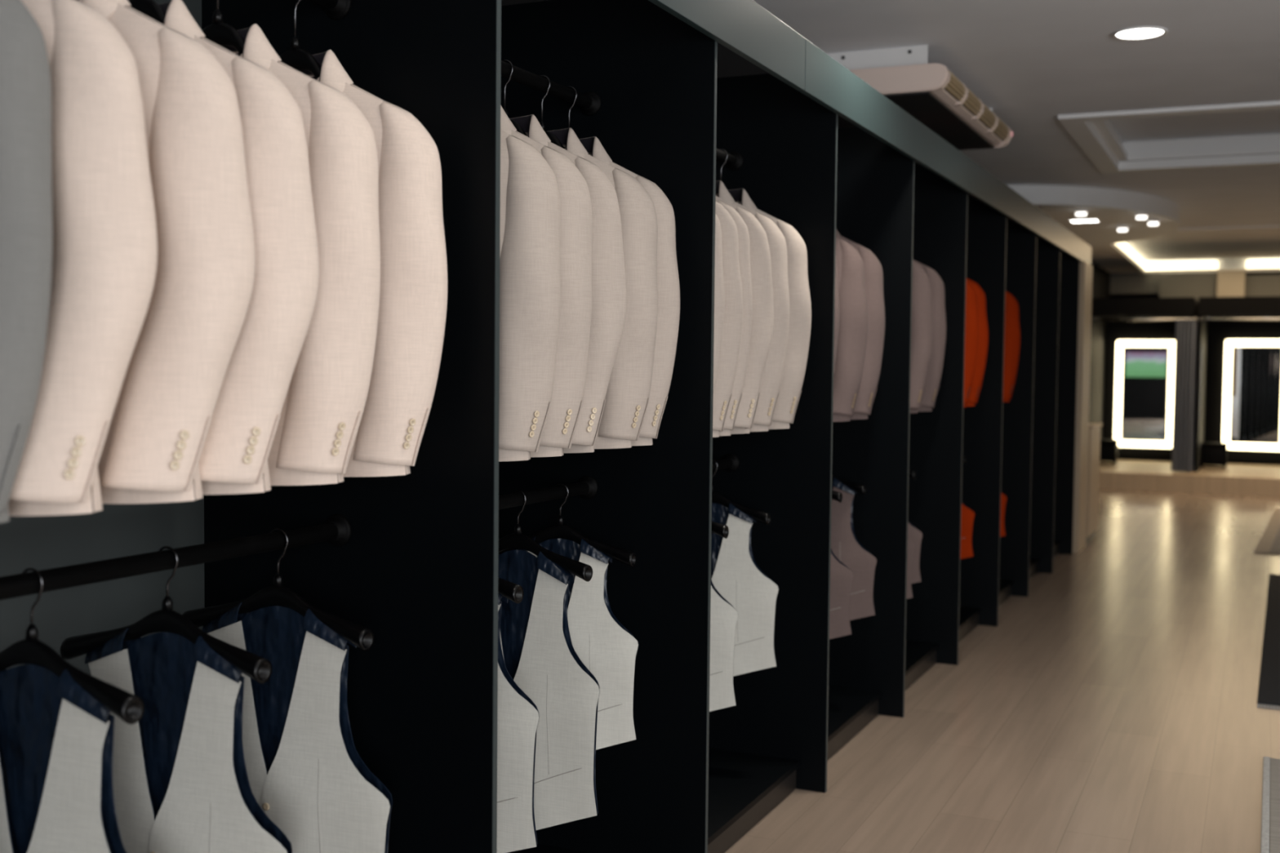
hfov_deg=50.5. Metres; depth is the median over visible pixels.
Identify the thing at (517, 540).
hanger
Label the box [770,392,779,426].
vent
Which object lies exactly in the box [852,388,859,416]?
vent
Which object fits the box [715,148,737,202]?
hanger
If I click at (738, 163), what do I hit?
socket
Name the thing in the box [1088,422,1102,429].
countertop
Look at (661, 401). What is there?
vent
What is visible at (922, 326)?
suit jacket
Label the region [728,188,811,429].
suit jacket
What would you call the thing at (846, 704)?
shelf
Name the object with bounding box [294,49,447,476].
suit jacket
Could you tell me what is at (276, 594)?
hanger
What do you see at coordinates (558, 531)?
hanger
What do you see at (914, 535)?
waistcoat
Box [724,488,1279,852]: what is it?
floor
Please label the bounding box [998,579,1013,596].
shelf
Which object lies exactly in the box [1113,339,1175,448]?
led mirror
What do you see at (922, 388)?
vent
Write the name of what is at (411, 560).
bay
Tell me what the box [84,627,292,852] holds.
waistcoat
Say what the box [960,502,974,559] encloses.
waistcoat
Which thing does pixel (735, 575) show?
waistcoat
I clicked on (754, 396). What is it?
vent
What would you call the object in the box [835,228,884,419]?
suit jacket
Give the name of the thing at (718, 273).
suit jacket
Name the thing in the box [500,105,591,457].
suit jacket
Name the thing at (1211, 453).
pouf
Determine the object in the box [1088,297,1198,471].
display niche
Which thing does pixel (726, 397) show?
vent
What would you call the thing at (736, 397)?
vent
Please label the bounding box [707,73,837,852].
bay
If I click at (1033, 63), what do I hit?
ceiling
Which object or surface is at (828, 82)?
fascia board
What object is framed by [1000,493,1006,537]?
waistcoat
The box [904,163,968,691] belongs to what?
bay
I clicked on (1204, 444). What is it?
seat cushion
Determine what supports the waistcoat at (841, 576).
in the bay at (875, 181)
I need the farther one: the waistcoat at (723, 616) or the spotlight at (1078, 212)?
the spotlight at (1078, 212)
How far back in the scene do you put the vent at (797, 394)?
4.32 m
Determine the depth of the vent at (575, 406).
2.92 m
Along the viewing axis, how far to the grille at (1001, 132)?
6.91 m
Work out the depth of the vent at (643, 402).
3.24 m
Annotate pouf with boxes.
[1099,439,1118,463]
[1200,441,1227,467]
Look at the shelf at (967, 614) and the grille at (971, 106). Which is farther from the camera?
the shelf at (967, 614)
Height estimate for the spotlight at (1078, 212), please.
0.042 m
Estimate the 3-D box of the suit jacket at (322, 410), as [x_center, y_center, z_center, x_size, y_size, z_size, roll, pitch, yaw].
[-0.711,-0.289,2.289,0.589,0.763,0.160,2,3,23]
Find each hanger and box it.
[0,568,144,724]
[59,546,272,684]
[128,0,165,24]
[182,528,374,651]
[201,0,244,54]
[279,0,320,79]
[497,483,636,567]
[497,489,592,582]
[497,577,524,604]
[502,59,527,136]
[534,75,564,148]
[562,86,588,154]
[711,459,770,525]
[711,521,728,538]
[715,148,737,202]
[831,475,866,495]
[831,489,842,502]
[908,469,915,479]
[962,455,966,463]
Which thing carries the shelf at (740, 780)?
attached to the bay at (780, 144)
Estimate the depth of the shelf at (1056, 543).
10.17 m
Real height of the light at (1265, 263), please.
0.108 m
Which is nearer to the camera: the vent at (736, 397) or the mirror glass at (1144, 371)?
the vent at (736, 397)
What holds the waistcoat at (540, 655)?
in the bay at (644, 78)
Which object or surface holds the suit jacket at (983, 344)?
hanging from the hanger
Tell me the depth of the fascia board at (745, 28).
3.55 m
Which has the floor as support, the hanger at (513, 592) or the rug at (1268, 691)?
the rug at (1268, 691)
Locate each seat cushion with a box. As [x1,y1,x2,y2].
[1100,439,1118,444]
[1200,441,1227,448]
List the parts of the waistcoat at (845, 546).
panel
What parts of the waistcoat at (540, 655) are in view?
panel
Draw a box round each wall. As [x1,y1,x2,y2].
[501,0,1111,297]
[1111,271,1279,297]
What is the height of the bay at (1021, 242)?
2.348 m
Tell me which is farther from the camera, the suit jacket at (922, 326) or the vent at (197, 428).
the suit jacket at (922, 326)
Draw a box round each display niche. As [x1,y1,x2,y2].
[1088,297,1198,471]
[1193,296,1279,471]
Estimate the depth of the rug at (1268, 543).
11.21 m
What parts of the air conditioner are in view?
underside panel, casing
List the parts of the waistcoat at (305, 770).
panel, panel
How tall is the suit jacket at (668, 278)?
0.775 m
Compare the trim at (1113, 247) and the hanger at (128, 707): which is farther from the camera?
the trim at (1113, 247)
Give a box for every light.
[1066,218,1101,223]
[1111,26,1168,40]
[1115,242,1279,270]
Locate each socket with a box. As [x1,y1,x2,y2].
[322,0,351,19]
[324,514,351,546]
[577,475,598,499]
[579,91,601,115]
[722,453,739,471]
[725,151,743,170]
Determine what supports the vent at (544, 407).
attached to the suit jacket at (531, 205)
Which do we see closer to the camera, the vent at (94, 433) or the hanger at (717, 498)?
the vent at (94, 433)
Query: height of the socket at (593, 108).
0.062 m
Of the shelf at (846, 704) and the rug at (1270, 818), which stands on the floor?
the rug at (1270, 818)
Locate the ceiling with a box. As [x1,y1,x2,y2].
[753,0,1279,273]
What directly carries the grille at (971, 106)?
attached to the air conditioner
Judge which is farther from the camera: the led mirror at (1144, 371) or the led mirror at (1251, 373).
the led mirror at (1144, 371)
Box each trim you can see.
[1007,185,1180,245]
[1057,101,1279,173]
[1102,225,1279,273]
[1109,272,1217,301]
[1216,269,1245,297]
[1245,274,1279,296]
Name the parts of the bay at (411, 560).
panel, clothe rail, clothe rail, divider panel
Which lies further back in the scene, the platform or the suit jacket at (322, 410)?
the platform
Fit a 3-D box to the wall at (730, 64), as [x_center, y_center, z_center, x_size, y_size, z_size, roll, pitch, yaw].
[1.795,-0.363,8.794,0.100,2.750,23.500,2,3,25]
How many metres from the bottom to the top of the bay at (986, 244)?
2.348 m
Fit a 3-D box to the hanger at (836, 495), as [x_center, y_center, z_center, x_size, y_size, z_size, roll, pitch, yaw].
[0.564,0.176,5.110,0.400,0.203,0.043,2,3,25]
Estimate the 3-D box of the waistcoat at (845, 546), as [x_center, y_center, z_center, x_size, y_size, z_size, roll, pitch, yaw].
[0.700,0.492,5.429,0.510,0.587,0.063,2,3,25]
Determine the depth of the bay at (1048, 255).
9.24 m
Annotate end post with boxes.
[1072,261,1093,553]
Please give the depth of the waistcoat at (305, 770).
2.41 m
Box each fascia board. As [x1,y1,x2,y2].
[648,0,805,91]
[799,38,1091,265]
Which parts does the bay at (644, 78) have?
clothe rail, clothe rail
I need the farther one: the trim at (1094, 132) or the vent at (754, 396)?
the trim at (1094, 132)
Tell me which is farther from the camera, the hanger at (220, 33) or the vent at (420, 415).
the vent at (420, 415)
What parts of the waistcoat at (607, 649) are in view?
panel, panel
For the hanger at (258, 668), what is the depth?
2.19 m
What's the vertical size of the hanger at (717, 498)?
0.203 m
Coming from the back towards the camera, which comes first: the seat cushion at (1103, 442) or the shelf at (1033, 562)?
the seat cushion at (1103, 442)
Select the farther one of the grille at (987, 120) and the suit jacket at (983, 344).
the suit jacket at (983, 344)
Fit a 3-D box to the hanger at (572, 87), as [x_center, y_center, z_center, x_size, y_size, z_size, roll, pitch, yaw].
[-0.184,-0.695,3.416,0.370,0.323,0.043,2,3,26]
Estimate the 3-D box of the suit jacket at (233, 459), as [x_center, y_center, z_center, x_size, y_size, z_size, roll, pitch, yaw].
[-0.790,-0.282,2.114,0.598,0.764,0.188,2,3,23]
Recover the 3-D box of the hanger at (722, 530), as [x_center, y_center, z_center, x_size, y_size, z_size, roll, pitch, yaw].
[0.069,0.220,4.029,0.400,0.203,0.043,2,3,23]
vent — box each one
[0,423,27,511]
[81,420,111,503]
[185,416,212,492]
[257,414,280,484]
[342,410,363,473]
[412,408,431,466]
[535,401,551,452]
[568,400,583,448]
[592,399,605,445]
[636,397,649,440]
[656,396,667,438]
[722,393,732,431]
[733,393,742,430]
[751,392,759,428]
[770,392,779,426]
[791,391,801,423]
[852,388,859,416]
[919,385,924,409]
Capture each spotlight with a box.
[1075,209,1087,216]
[1116,226,1128,231]
[1135,213,1147,219]
[1146,219,1159,226]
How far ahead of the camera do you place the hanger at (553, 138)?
3.28 m
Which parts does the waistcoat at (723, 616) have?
panel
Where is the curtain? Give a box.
[1170,316,1196,471]
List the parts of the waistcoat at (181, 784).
panel, panel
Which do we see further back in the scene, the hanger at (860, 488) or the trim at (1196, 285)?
the trim at (1196, 285)
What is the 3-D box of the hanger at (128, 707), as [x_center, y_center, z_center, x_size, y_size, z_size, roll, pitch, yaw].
[-0.882,0.305,1.953,0.400,0.203,0.043,2,3,23]
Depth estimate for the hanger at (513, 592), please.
2.85 m
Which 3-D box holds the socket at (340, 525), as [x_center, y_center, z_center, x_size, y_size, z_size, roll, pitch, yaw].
[-0.585,0.200,2.598,0.062,0.062,0.025,2,3,25]
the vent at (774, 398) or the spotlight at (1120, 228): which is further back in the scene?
the spotlight at (1120, 228)
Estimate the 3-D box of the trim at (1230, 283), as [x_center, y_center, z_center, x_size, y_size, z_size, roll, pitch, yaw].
[8.054,-0.844,18.565,0.345,2.550,0.500,2,3,25]
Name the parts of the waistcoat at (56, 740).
panel, panel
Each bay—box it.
[0,0,501,852]
[498,0,717,852]
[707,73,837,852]
[827,126,914,759]
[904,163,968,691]
[958,193,1007,642]
[998,217,1036,607]
[1029,235,1060,579]
[1053,249,1079,558]
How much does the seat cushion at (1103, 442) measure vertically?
0.060 m
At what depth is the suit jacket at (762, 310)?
3.94 m
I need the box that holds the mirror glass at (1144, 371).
[1120,346,1168,440]
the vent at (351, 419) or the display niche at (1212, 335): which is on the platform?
the display niche at (1212, 335)
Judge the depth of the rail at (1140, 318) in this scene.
16.00 m
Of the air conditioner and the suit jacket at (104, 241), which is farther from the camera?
the air conditioner
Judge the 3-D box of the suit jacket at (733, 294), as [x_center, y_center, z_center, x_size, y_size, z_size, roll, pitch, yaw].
[-0.001,-0.358,3.838,0.598,0.775,0.112,2,3,23]
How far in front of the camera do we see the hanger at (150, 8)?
2.09 m
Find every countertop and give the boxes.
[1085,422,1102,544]
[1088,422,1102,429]
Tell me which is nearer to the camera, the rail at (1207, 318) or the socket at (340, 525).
the socket at (340, 525)
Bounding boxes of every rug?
[1253,507,1279,555]
[1257,573,1279,709]
[1260,756,1279,852]
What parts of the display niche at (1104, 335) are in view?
panel, roof panel, panel, panel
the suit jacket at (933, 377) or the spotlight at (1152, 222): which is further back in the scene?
the spotlight at (1152, 222)
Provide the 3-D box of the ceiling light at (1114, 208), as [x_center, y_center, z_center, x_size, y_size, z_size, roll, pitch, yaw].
[3.904,-1.774,11.568,1.290,0.140,3.800,2,3,25]
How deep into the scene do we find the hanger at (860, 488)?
5.34 m
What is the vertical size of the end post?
2.200 m
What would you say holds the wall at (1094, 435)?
on the floor
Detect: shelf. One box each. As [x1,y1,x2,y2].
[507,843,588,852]
[707,748,800,844]
[827,685,882,742]
[905,640,939,675]
[959,605,982,630]
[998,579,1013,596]
[1029,558,1039,569]
[1053,540,1060,549]
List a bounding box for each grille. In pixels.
[943,70,966,102]
[961,86,982,116]
[977,102,996,129]
[992,116,1009,141]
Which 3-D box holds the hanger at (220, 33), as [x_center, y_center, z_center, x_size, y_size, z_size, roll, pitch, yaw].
[-0.711,-0.648,2.264,0.370,0.323,0.043,2,3,23]
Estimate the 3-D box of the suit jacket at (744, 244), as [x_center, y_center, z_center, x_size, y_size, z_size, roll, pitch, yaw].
[0.045,-0.362,3.938,0.589,0.775,0.104,2,3,27]
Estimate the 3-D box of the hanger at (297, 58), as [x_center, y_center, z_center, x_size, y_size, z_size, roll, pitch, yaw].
[-0.628,-0.656,2.446,0.370,0.323,0.043,2,3,25]
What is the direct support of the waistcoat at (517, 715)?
in the bay at (644, 78)
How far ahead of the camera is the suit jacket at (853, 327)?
4.92 m
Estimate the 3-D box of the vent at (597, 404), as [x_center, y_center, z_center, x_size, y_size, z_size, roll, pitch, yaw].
[-0.091,-0.009,3.030,0.035,0.105,0.012,-1,3,-28]
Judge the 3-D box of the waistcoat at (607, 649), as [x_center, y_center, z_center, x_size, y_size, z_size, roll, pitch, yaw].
[-0.208,0.551,3.442,0.433,0.545,0.063,1,3,18]
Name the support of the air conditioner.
attached to the ceiling
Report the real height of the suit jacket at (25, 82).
0.775 m
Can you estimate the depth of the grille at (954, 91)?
5.87 m
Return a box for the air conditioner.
[827,44,1013,150]
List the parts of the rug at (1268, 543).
panel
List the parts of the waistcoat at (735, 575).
panel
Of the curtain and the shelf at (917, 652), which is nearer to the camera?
the shelf at (917, 652)
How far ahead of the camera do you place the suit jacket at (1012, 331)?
8.03 m
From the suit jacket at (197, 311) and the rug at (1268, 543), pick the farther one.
the rug at (1268, 543)
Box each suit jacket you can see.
[0,0,52,523]
[8,0,157,515]
[79,0,255,503]
[158,0,319,494]
[218,23,380,485]
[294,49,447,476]
[498,129,560,461]
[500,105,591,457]
[510,114,626,453]
[548,127,657,448]
[578,136,679,445]
[712,201,742,437]
[713,213,724,395]
[715,180,789,431]
[715,195,773,434]
[715,199,752,435]
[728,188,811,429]
[832,236,868,422]
[833,257,839,372]
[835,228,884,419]
[910,262,933,413]
[912,259,946,411]
[963,280,978,407]
[965,278,988,406]
[1003,291,1020,402]
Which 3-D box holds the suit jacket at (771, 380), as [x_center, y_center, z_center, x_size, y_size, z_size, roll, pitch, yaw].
[0.174,-0.374,4.219,0.589,0.775,0.144,2,3,25]
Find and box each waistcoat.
[0,664,126,852]
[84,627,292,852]
[202,602,392,852]
[497,549,599,830]
[497,592,539,852]
[511,536,638,750]
[709,532,738,711]
[711,502,778,676]
[829,549,853,639]
[831,477,876,620]
[906,538,914,599]
[907,520,922,583]
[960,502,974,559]
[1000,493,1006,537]
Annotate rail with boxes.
[1091,317,1196,321]
[1198,317,1279,320]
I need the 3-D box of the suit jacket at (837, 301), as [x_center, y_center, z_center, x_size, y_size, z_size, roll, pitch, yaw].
[0.397,-0.394,4.705,0.589,0.775,0.144,2,3,25]
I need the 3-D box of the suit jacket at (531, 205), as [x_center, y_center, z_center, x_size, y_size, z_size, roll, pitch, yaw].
[-0.449,-0.319,2.861,0.587,0.775,0.159,2,3,22]
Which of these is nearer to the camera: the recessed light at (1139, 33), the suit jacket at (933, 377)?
the recessed light at (1139, 33)
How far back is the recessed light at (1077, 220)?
11.11 m
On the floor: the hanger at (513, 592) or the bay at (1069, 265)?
the bay at (1069, 265)
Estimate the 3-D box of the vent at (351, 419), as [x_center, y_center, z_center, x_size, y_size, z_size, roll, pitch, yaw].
[-0.468,0.026,2.215,0.036,0.103,0.013,-1,3,-23]
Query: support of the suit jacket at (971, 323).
hanging from the hanger
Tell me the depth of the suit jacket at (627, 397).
3.20 m
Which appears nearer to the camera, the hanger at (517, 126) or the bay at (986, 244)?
the hanger at (517, 126)
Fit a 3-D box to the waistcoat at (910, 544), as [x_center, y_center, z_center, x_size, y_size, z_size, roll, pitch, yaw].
[0.964,0.484,6.006,0.510,0.617,0.063,2,3,25]
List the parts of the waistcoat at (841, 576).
panel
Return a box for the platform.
[1098,459,1279,497]
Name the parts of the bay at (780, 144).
clothe rail, clothe rail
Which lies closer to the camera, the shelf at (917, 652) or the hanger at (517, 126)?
the hanger at (517, 126)
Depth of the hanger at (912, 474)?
6.10 m
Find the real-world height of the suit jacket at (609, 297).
0.775 m
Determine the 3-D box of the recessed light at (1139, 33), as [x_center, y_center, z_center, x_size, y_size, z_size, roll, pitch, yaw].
[2.011,-1.581,5.464,0.213,0.009,0.213,2,3,25]
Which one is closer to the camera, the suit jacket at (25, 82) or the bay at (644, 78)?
the suit jacket at (25, 82)
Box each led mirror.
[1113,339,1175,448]
[1222,339,1279,451]
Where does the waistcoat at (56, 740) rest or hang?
in the bay at (411, 560)
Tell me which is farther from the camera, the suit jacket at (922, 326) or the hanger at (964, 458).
the hanger at (964, 458)
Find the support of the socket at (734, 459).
attached to the bay at (780, 144)
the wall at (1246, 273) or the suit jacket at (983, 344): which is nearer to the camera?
the suit jacket at (983, 344)
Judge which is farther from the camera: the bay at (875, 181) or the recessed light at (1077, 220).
the recessed light at (1077, 220)
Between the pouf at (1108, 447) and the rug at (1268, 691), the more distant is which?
the pouf at (1108, 447)
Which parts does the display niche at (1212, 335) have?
panel, roof panel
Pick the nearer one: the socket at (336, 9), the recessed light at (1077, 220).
the socket at (336, 9)
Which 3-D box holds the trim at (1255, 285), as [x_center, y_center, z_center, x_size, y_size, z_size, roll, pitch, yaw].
[9.848,-1.713,17.818,3.470,0.590,0.300,2,3,25]
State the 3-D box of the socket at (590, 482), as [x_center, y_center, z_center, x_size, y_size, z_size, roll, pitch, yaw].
[-0.143,0.161,3.561,0.062,0.062,0.025,2,3,25]

